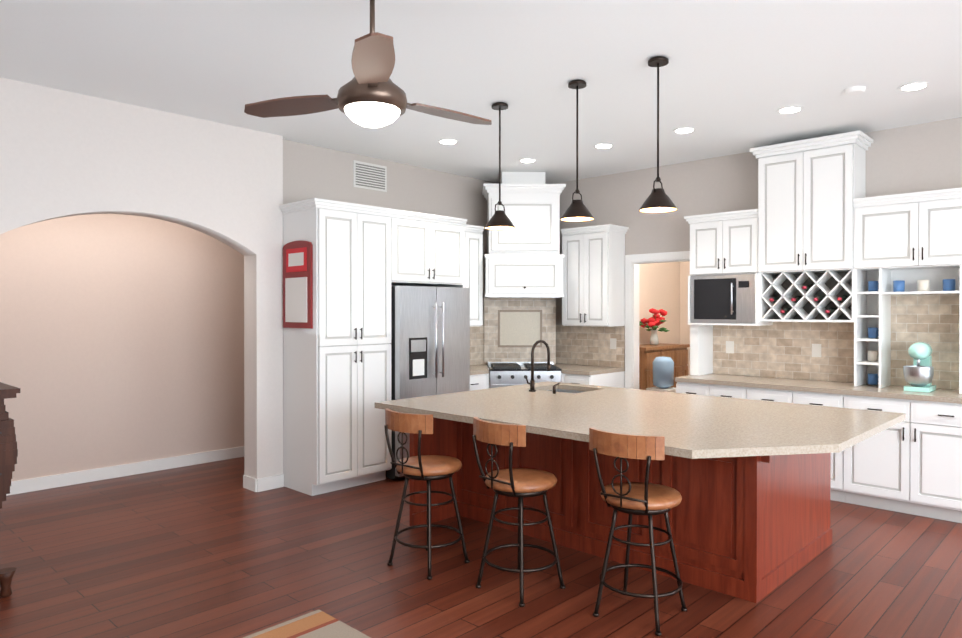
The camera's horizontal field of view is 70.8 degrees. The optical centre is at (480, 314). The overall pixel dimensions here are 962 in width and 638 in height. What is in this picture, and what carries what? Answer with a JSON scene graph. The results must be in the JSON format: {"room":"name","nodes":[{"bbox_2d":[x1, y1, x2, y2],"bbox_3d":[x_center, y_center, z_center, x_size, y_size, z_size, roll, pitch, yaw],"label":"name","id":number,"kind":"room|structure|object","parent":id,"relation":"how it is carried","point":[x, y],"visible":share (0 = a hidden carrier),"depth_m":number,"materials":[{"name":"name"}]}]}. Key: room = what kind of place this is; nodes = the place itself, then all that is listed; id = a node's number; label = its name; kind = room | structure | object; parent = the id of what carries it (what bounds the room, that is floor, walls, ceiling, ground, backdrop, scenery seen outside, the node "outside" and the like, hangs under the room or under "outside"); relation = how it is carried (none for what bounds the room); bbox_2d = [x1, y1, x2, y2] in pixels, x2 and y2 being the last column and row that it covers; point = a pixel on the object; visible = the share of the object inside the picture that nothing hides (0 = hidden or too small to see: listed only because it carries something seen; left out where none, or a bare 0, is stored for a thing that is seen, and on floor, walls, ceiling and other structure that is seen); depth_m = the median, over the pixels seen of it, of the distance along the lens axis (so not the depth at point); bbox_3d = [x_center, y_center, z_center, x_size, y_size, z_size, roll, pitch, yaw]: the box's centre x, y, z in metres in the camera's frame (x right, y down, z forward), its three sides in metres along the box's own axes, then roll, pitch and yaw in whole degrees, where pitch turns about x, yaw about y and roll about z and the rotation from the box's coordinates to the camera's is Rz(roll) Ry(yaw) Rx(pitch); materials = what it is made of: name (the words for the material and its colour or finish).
{"room":"kitchen","nodes":[
{"label":"kitchen","id":0,"kind":"room"},
{"bbox_2d":[0,214,243,480],"bbox_3d":[-4.753,-0.025,4.946,0.120,3.084,8.720,0,0,44],"label":"wall","id":1,"kind":"structure","parent":0,"point":[121,339],"depth_m":6.28,"materials":[{"name":"paint"}]},
{"bbox_2d":[6,446,243,495],"bbox_3d":[-4.745,1.462,4.864,0.014,0.110,8.600,0,0,44],"label":"baseboard","id":2,"kind":"structure","parent":1,"relation":"attached to","point":[116,471],"depth_m":6.30,"materials":[{"name":"white wood"}]},
{"bbox_2d":[0,77,282,478],"bbox_3d":[-4.295,-0.018,3.440,0.220,3.084,7.170,0,0,44],"label":"wall","id":3,"kind":"structure","parent":0,"point":[63,153],"depth_m":5.28,"materials":[{"name":"beige paint"}]},
{"bbox_2d":[283,139,498,365],"bbox_3d":[-0.637,-0.038,7.351,0.120,3.084,3.540,0,0,44],"label":"wall","id":4,"kind":"structure","parent":0,"point":[310,171],"depth_m":6.93,"materials":[{"name":"beige paint"}]},
{"bbox_2d":[353,160,386,191],"bbox_3d":[-1.104,-1.383,6.760,0.010,0.260,0.410,0,0,44],"label":"air vent","id":5,"kind":"object","parent":4,"relation":"in","point":[370,176],"visible":1,"depth_m":6.75,"materials":[{"name":"white metal"}]},
{"bbox_2d":[395,214,465,285],"bbox_3d":[-0.720,-0.609,6.702,0.643,0.613,0.929,0,0,44],"label":"upper cabinet","id":6,"kind":"object","parent":4,"relation":"attached to","point":[428,251],"depth_m":6.48,"materials":[{"name":"white wood"}]},
{"bbox_2d":[464,224,484,325],"bbox_3d":[-0.285,-0.421,7.348,0.384,1.090,0.556,0,0,44],"label":"upper cabinet","id":7,"kind":"object","parent":4,"relation":"attached to","point":[473,258],"visible":0.23,"depth_m":7.34,"materials":[{"name":"white wood"}]},
{"bbox_2d":[470,298,624,366],"bbox_3d":[0.487,0.183,7.392,1.446,0.799,1.683,0,0,44],"label":"tile backsplash","id":8,"kind":"structure","parent":4,"relation":"attached to","point":[512,329],"depth_m":7.94,"materials":[{"name":"tile"}]},
{"bbox_2d":[610,338,615,348],"bbox_3d":[1.483,0.323,7.592,0.080,0.120,0.004,0,0,44],"label":"electrical outlet plate","id":9,"kind":"object","parent":8,"relation":"attached to","point":[612,340],"depth_m":7.59,"materials":[{"name":"white plastic"}]},
{"bbox_2d":[0,457,961,637],"bbox_3d":[0.774,1.573,3.681,12.200,0.100,14.500,0,0,44],"label":"floor","id":10,"kind":"structure","parent":0,"point":[215,549],"depth_m":3.94,"materials":[{"name":"brown wood"}]},
{"bbox_2d":[0,382,19,597],"bbox_3d":[-3.020,0.959,3.459,0.568,1.130,1.010,0,0,44],"label":"dresser","id":11,"kind":"object","parent":10,"relation":"on","point":[8,452],"visible":1,"depth_m":3.62,"materials":[{"name":"brown wood"}]},
{"bbox_2d":[243,610,370,637],"bbox_3d":[-0.738,1.525,2.183,1.923,0.012,1.745,0,0,44],"label":"rug","id":12,"kind":"object","parent":10,"relation":"on","point":[318,624],"visible":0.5,"depth_m":3.26,"materials":[{"name":"beige fabric"}]},
{"bbox_2d":[281,202,394,495],"bbox_3d":[-1.308,0.299,6.090,0.643,2.423,0.776,0,0,44],"label":"tall cabinet","id":13,"kind":"object","parent":10,"relation":"on","point":[336,372],"depth_m":5.82,"materials":[{"name":"white wood"}]},
{"bbox_2d":[283,240,312,328],"bbox_3d":[-1.569,-0.260,5.778,0.440,0.745,0.026,0,0,44],"label":"sign","id":14,"kind":"object","parent":13,"relation":"attached to","point":[297,284],"visible":0.96,"depth_m":5.75,"materials":[{"name":"red"}]},
{"bbox_2d":[384,408,469,579],"bbox_3d":[-0.331,1.046,4.125,0.420,0.950,0.454,0,0,44],"label":"stool","id":15,"kind":"object","parent":10,"relation":"on","point":[428,468],"visible":1,"depth_m":4.00,"materials":[{"name":"brown metal"}]},
{"bbox_2d":[386,286,469,479],"bbox_3d":[-0.658,0.620,6.649,0.764,1.775,0.900,0,0,44],"label":"refrigerator","id":16,"kind":"object","parent":10,"relation":"on","point":[430,341],"visible":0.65,"depth_m":6.34,"materials":[{"name":"grey metal"}]},
{"bbox_2d":[472,417,564,606],"bbox_3d":[0.207,1.048,3.764,0.417,0.950,0.454,0,0,44],"label":"stool","id":17,"kind":"object","parent":10,"relation":"on","point":[520,483],"visible":1,"depth_m":3.64,"materials":[{"name":"brown metal"}]},
{"bbox_2d":[488,362,560,387],"bbox_3d":[0.468,1.025,7.534,0.760,0.955,0.731,0,0,-1],"label":"range","id":18,"kind":"object","parent":10,"relation":"on","point":[502,374],"visible":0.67,"depth_m":7.22,"materials":[{"name":"silver metal"}]},
{"bbox_2d":[470,363,624,390],"bbox_3d":[0.489,1.044,7.395,1.451,0.920,1.684,0,0,44],"label":"base cabinet","id":19,"kind":"object","parent":10,"relation":"on","point":[607,376],"visible":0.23,"depth_m":7.21,"materials":[{"name":"white wood"}]},
{"bbox_2d":[589,428,686,635],"bbox_3d":[0.805,1.050,3.443,0.425,0.950,0.454,0,0,44],"label":"stool","id":20,"kind":"object","parent":10,"relation":"on","point":[640,498],"visible":1,"depth_m":3.32,"materials":[{"name":"brown metal"}]},
{"bbox_2d":[409,413,869,602],"bbox_3d":[0.993,1.088,4.604,2.540,0.860,1.742,0,0,44],"label":"kitchen island","id":21,"kind":"object","parent":10,"relation":"on","point":[749,480],"depth_m":4.10,"materials":[{"name":"brown wood"}]},
{"bbox_2d":[375,385,882,476],"bbox_3d":[0.759,0.640,4.312,2.840,0.040,1.400,0,0,44],"label":"island countertop","id":22,"kind":"structure","parent":21,"relation":"on","point":[769,442],"depth_m":3.95,"materials":[{"name":"beige stone"}]},
{"bbox_2d":[515,381,905,428],"bbox_3d":[1.445,0.636,5.032,2.840,0.040,0.590,0,0,44],"label":"island countertop","id":23,"kind":"structure","parent":21,"relation":"on","point":[883,418],"depth_m":4.67,"materials":[{"name":"beige stone"}]},
{"bbox_2d":[525,340,559,393],"bbox_3d":[0.534,0.407,5.454,0.309,0.412,0.244,0,0,44],"label":"faucet","id":24,"kind":"object","parent":23,"relation":"on","point":[532,385],"visible":1,"depth_m":5.43,"materials":[{"name":"brown metal"}]},
{"bbox_2d":[556,385,586,392],"bbox_3d":[0.706,0.753,5.634,0.524,0.224,0.464,0,0,44],"label":"sink","id":25,"kind":"object","parent":23,"relation":"in","point":[558,390],"depth_m":5.86,"materials":[{"name":"silver metal"}]},
{"bbox_2d":[646,356,675,392],"bbox_3d":[2.239,1.004,8.318,0.300,0.990,0.300,0,0,44],"label":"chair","id":26,"kind":"object","parent":10,"relation":"on","point":[663,373],"visible":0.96,"depth_m":8.21,"materials":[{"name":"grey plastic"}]},
{"bbox_2d":[639,343,689,389],"bbox_3d":[2.358,0.954,9.247,0.450,1.080,1.210,0,0,44],"label":"sideboard","id":27,"kind":"object","parent":10,"relation":"on","point":[676,353],"visible":0.21,"depth_m":8.96,"materials":[{"name":"brown wood"}]},
{"bbox_2d":[639,308,669,344],"bbox_3d":[2.343,0.159,9.202,0.464,0.506,0.453,0,0,44],"label":"flower vase","id":28,"kind":"object","parent":27,"relation":"on","point":[655,321],"visible":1,"depth_m":9.18,"materials":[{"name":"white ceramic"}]},
{"bbox_2d":[676,382,734,397],"bbox_3d":[2.320,1.069,6.381,0.728,0.880,0.625,0,0,44],"label":"base cabinet","id":29,"kind":"object","parent":10,"relation":"on","point":[720,389],"depth_m":6.19,"materials":[{"name":"white wood"}]},
{"bbox_2d":[735,386,830,499],"bbox_3d":[2.823,1.072,5.902,0.898,0.880,0.625,0,0,44],"label":"base cabinet","id":30,"kind":"object","parent":10,"relation":"on","point":[764,393],"depth_m":5.72,"materials":[{"name":"white wood"}]},
{"bbox_2d":[831,394,961,522],"bbox_3d":[3.438,1.075,5.315,1.038,0.880,0.625,0,0,44],"label":"base cabinet","id":31,"kind":"object","parent":10,"relation":"on","point":[913,466],"depth_m":5.11,"materials":[{"name":"white wood"}]},
{"bbox_2d":[675,374,961,401],"bbox_3d":[3.106,0.613,5.623,2.909,0.040,0.635,0,0,44],"label":"countertop","id":32,"kind":"structure","parent":31,"relation":"on","point":[731,379],"depth_m":5.69,"materials":[{"name":"beige stone"}]},
{"bbox_2d":[868,373,878,384],"bbox_3d":[3.288,0.537,5.658,0.099,0.088,0.076,0,0,44],"label":"mug","id":33,"kind":"object","parent":32,"relation":"in","point":[872,379],"visible":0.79,"depth_m":5.64,"materials":[{"name":"blue ceramic"}]},
{"bbox_2d":[868,350,878,360],"bbox_3d":[3.288,0.343,5.657,0.099,0.088,0.076,0,0,44],"label":"mug","id":34,"kind":"object","parent":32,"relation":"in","point":[872,355],"visible":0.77,"depth_m":5.64,"materials":[{"name":"beige ceramic"}]},
{"bbox_2d":[903,342,935,391],"bbox_3d":[3.447,0.403,5.320,0.197,0.380,0.290,0,0,44],"label":"stand mixer","id":35,"kind":"object","parent":32,"relation":"on","point":[918,375],"visible":0.98,"depth_m":5.24,"materials":[{"name":"teal metal"}]},
{"bbox_2d":[0,0,961,183],"bbox_3d":[0.774,-1.621,3.664,12.200,0.120,14.500,0,0,44],"label":"ceiling","id":36,"kind":"structure","parent":0,"point":[735,76],"depth_m":4.28,"materials":[{"name":"paint"}]},
{"bbox_2d":[244,0,491,127],"bbox_3d":[-0.433,-1.205,3.182,1.217,0.702,1.140,0,0,44],"label":"ceiling fan","id":37,"kind":"object","parent":36,"relation":"hanging from","point":[371,94],"visible":1,"depth_m":2.98,"materials":[{"name":"brown metal"}]},
{"bbox_2d":[438,139,458,143],"bbox_3d":[-0.297,-1.569,6.135,0.188,0.008,0.188,0,0,35],"label":"recessed light","id":38,"kind":"object","parent":36,"relation":"in","point":[442,141],"depth_m":6.11,"materials":[{"name":"white"}]},
{"bbox_2d":[484,102,514,229],"bbox_3d":[0.140,-1.105,5.030,0.232,0.922,0.232,0,0,44],"label":"pendant light","id":39,"kind":"object","parent":36,"relation":"hanging from","point":[499,220],"visible":1,"depth_m":5.01,"materials":[{"name":"brown metal"}]},
{"bbox_2d":[482,172,565,297],"bbox_3d":[0.466,-0.885,7.578,0.890,1.384,0.560,0,0,-1],"label":"range hood","id":40,"kind":"object","parent":36,"relation":"attached to","point":[524,258],"visible":0.98,"depth_m":7.34,"materials":[{"name":"white painted wood"}]},
{"bbox_2d":[518,158,536,162],"bbox_3d":[0.477,-1.573,6.903,0.188,0.008,0.188,0,0,17],"label":"recessed light","id":41,"kind":"object","parent":36,"relation":"in","point":[526,160],"depth_m":6.88,"materials":[{"name":"white"}]},
{"bbox_2d":[560,80,593,221],"bbox_3d":[0.647,-1.102,4.548,0.232,0.922,0.232,0,0,44],"label":"pendant light","id":42,"kind":"object","parent":36,"relation":"hanging from","point":[577,211],"visible":1,"depth_m":4.53,"materials":[{"name":"brown metal"}]},
{"bbox_2d":[593,143,613,148],"bbox_3d":[1.142,-1.570,6.297,0.188,0.008,0.188,0,0,17],"label":"recessed light","id":43,"kind":"object","parent":36,"relation":"in","point":[603,145],"depth_m":6.29,"materials":[{"name":"white"}]},
{"bbox_2d":[639,56,676,212],"bbox_3d":[1.081,-1.100,4.134,0.232,0.922,0.232,0,0,44],"label":"pendant light","id":44,"kind":"object","parent":36,"relation":"hanging from","point":[658,200],"visible":1,"depth_m":4.11,"materials":[{"name":"brown metal"}]},
{"bbox_2d":[673,127,695,133],"bbox_3d":[1.728,-1.567,5.753,0.188,0.008,0.188,0,0,17],"label":"recessed light","id":45,"kind":"object","parent":36,"relation":"in","point":[682,130],"depth_m":5.74,"materials":[{"name":"white"}]},
{"bbox_2d":[776,106,803,113],"bbox_3d":[2.357,-1.564,5.166,0.188,0.008,0.188,0,0,35],"label":"recessed light","id":46,"kind":"object","parent":36,"relation":"in","point":[789,109],"depth_m":5.15,"materials":[{"name":"white"}]},
{"bbox_2d":[845,86,865,95],"bbox_3d":[2.588,-1.550,4.684,0.128,0.031,0.130,0,0,44],"label":"smoke detector","id":47,"kind":"object","parent":36,"relation":"attached to","point":[854,90],"visible":1,"depth_m":4.65,"materials":[{"name":"white plastic"}]},
{"bbox_2d":[898,82,929,90],"bbox_3d":[2.961,-1.561,4.633,0.188,0.008,0.188,0,0,17],"label":"recessed light","id":48,"kind":"object","parent":36,"relation":"in","point":[913,86],"depth_m":4.62,"materials":[{"name":"white"}]},
{"bbox_2d":[639,262,679,344],"bbox_3d":[2.055,-0.049,9.365,0.120,3.084,3.090,0,0,44],"label":"wall","id":49,"kind":"structure","parent":0,"point":[659,286],"depth_m":9.89,"materials":[{"name":"paint"}]},
{"bbox_2d":[680,261,689,374],"bbox_3d":[4.530,-0.047,8.947,4.040,3.084,0.120,0,0,44],"label":"wall","id":50,"kind":"structure","parent":0,"point":[684,325],"depth_m":10.24,"materials":[{"name":"paint"}]},
{"bbox_2d":[555,117,961,367],"bbox_3d":[4.061,-0.027,5.237,9.600,3.084,0.120,0,0,44],"label":"wall","id":51,"kind":"structure","parent":0,"point":[916,158],"depth_m":6.80,"materials":[{"name":"beige paint"}]},
{"bbox_2d":[561,224,628,326],"bbox_3d":[1.260,-0.422,7.550,0.650,1.090,0.384,0,0,44],"label":"upper cabinet","id":52,"kind":"object","parent":51,"relation":"attached to","point":[594,275],"visible":0.98,"depth_m":7.42,"materials":[{"name":"white wood"}]},
{"bbox_2d":[625,251,689,388],"bbox_3d":[1.966,0.422,7.223,0.900,2.165,0.139,0,0,44],"label":"door frame","id":53,"kind":"structure","parent":51,"relation":"attached to","point":[633,262],"depth_m":7.44,"materials":[{"name":"white wood"}]},
{"bbox_2d":[687,214,754,277],"bbox_3d":[2.392,-0.648,6.491,0.669,0.534,0.353,0,0,44],"label":"upper cabinet","id":54,"kind":"object","parent":51,"relation":"attached to","point":[725,244],"depth_m":6.36,"materials":[{"name":"white wood"}]},
{"bbox_2d":[690,274,754,323],"bbox_3d":[2.363,-0.150,6.463,0.626,0.454,0.378,0,0,44],"label":"microwave","id":55,"kind":"object","parent":54,"relation":"in","point":[729,298],"visible":0.9,"depth_m":6.35,"materials":[{"name":"grey metal"}]},
{"bbox_2d":[726,341,733,352],"bbox_3d":[2.451,0.317,6.666,0.080,0.120,0.005,0,0,44],"label":"electrical outlet plate","id":56,"kind":"object","parent":51,"relation":"attached to","point":[729,344],"depth_m":6.66,"materials":[{"name":"white plastic"}]},
{"bbox_2d":[755,138,866,321],"bbox_3d":[2.910,-0.701,5.984,0.780,1.493,0.373,0,0,44],"label":"upper cabinet","id":57,"kind":"object","parent":51,"relation":"attached to","point":[825,225],"depth_m":5.85,"materials":[{"name":"white wood"}]},
{"bbox_2d":[769,296,780,303],"bbox_3d":[2.696,-0.135,6.166,0.072,0.072,0.296,0,0,44],"label":"wine bottle","id":58,"kind":"object","parent":57,"relation":"in","point":[774,300],"visible":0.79,"depth_m":6.10,"materials":[{"name":"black glass"}]},
{"bbox_2d":[780,308,791,314],"bbox_3d":[2.764,-0.030,6.103,0.072,0.072,0.296,0,0,44],"label":"wine bottle","id":59,"kind":"object","parent":57,"relation":"in","point":[784,311],"visible":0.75,"depth_m":6.04,"materials":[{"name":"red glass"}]},
{"bbox_2d":[791,296,802,302],"bbox_3d":[2.831,-0.134,6.038,0.072,0.072,0.296,0,0,44],"label":"wine bottle","id":60,"kind":"object","parent":57,"relation":"in","point":[795,299],"visible":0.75,"depth_m":5.97,"materials":[{"name":"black glass"}]},
{"bbox_2d":[802,284,813,290],"bbox_3d":[2.898,-0.239,5.973,0.072,0.072,0.296,0,0,44],"label":"wine bottle","id":61,"kind":"object","parent":57,"relation":"in","point":[806,287],"visible":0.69,"depth_m":5.91,"materials":[{"name":"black glass"}]},
{"bbox_2d":[813,296,825,302],"bbox_3d":[2.966,-0.134,5.910,0.072,0.072,0.296,0,0,44],"label":"wine bottle","id":62,"kind":"object","parent":57,"relation":"in","point":[818,299],"visible":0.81,"depth_m":5.85,"materials":[{"name":"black glass"}]},
{"bbox_2d":[825,308,837,315],"bbox_3d":[3.033,-0.028,5.846,0.072,0.072,0.296,0,0,44],"label":"wine bottle","id":63,"kind":"object","parent":57,"relation":"in","point":[830,311],"visible":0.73,"depth_m":5.79,"materials":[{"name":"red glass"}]},
{"bbox_2d":[837,295,848,302],"bbox_3d":[3.100,-0.133,5.781,0.072,0.072,0.296,0,0,44],"label":"wine bottle","id":64,"kind":"object","parent":57,"relation":"in","point":[842,299],"visible":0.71,"depth_m":5.72,"materials":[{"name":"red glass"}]},
{"bbox_2d":[868,327,878,337],"bbox_3d":[3.288,0.149,5.656,0.099,0.088,0.076,0,0,44],"label":"mug","id":65,"kind":"object","parent":57,"relation":"in","point":[872,332],"visible":0.83,"depth_m":5.63,"materials":[{"name":"blue ceramic"}]},
{"bbox_2d":[868,281,878,291],"bbox_3d":[3.288,-0.239,5.654,0.099,0.088,0.076,0,0,44],"label":"mug","id":66,"kind":"object","parent":57,"relation":"in","point":[872,285],"visible":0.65,"depth_m":5.63,"materials":[{"name":"blue ceramic"}]},
{"bbox_2d":[812,344,820,356],"bbox_3d":[3.030,0.320,6.114,0.080,0.120,0.005,0,0,44],"label":"electrical outlet plate","id":67,"kind":"object","parent":51,"relation":"attached to","point":[816,350],"depth_m":6.11,"materials":[{"name":"white plastic"}]},
{"bbox_2d":[855,190,961,273],"bbox_3d":[3.555,-0.642,5.383,0.983,0.534,0.353,0,0,44],"label":"upper cabinet","id":68,"kind":"object","parent":51,"relation":"attached to","point":[924,232],"depth_m":5.34,"materials":[{"name":"white wood"}]},
{"bbox_2d":[893,280,904,291],"bbox_3d":[3.410,-0.234,5.524,0.082,0.093,0.084,0,0,44],"label":"mug","id":69,"kind":"object","parent":68,"relation":"in","point":[898,285],"visible":0.94,"depth_m":5.49,"materials":[{"name":"blue ceramic"}]},
{"bbox_2d":[917,280,929,290],"bbox_3d":[3.533,-0.233,5.407,0.082,0.093,0.084,0,0,44],"label":"mug","id":70,"kind":"object","parent":68,"relation":"in","point":[923,285],"visible":0.85,"depth_m":5.38,"materials":[{"name":"beige ceramic"}]},
{"bbox_2d":[943,279,955,290],"bbox_3d":[3.656,-0.233,5.290,0.082,0.093,0.084,0,0,44],"label":"mug","id":71,"kind":"object","parent":68,"relation":"in","point":[948,284],"visible":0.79,"depth_m":5.26,"materials":[{"name":"blue ceramic"}]}
]}

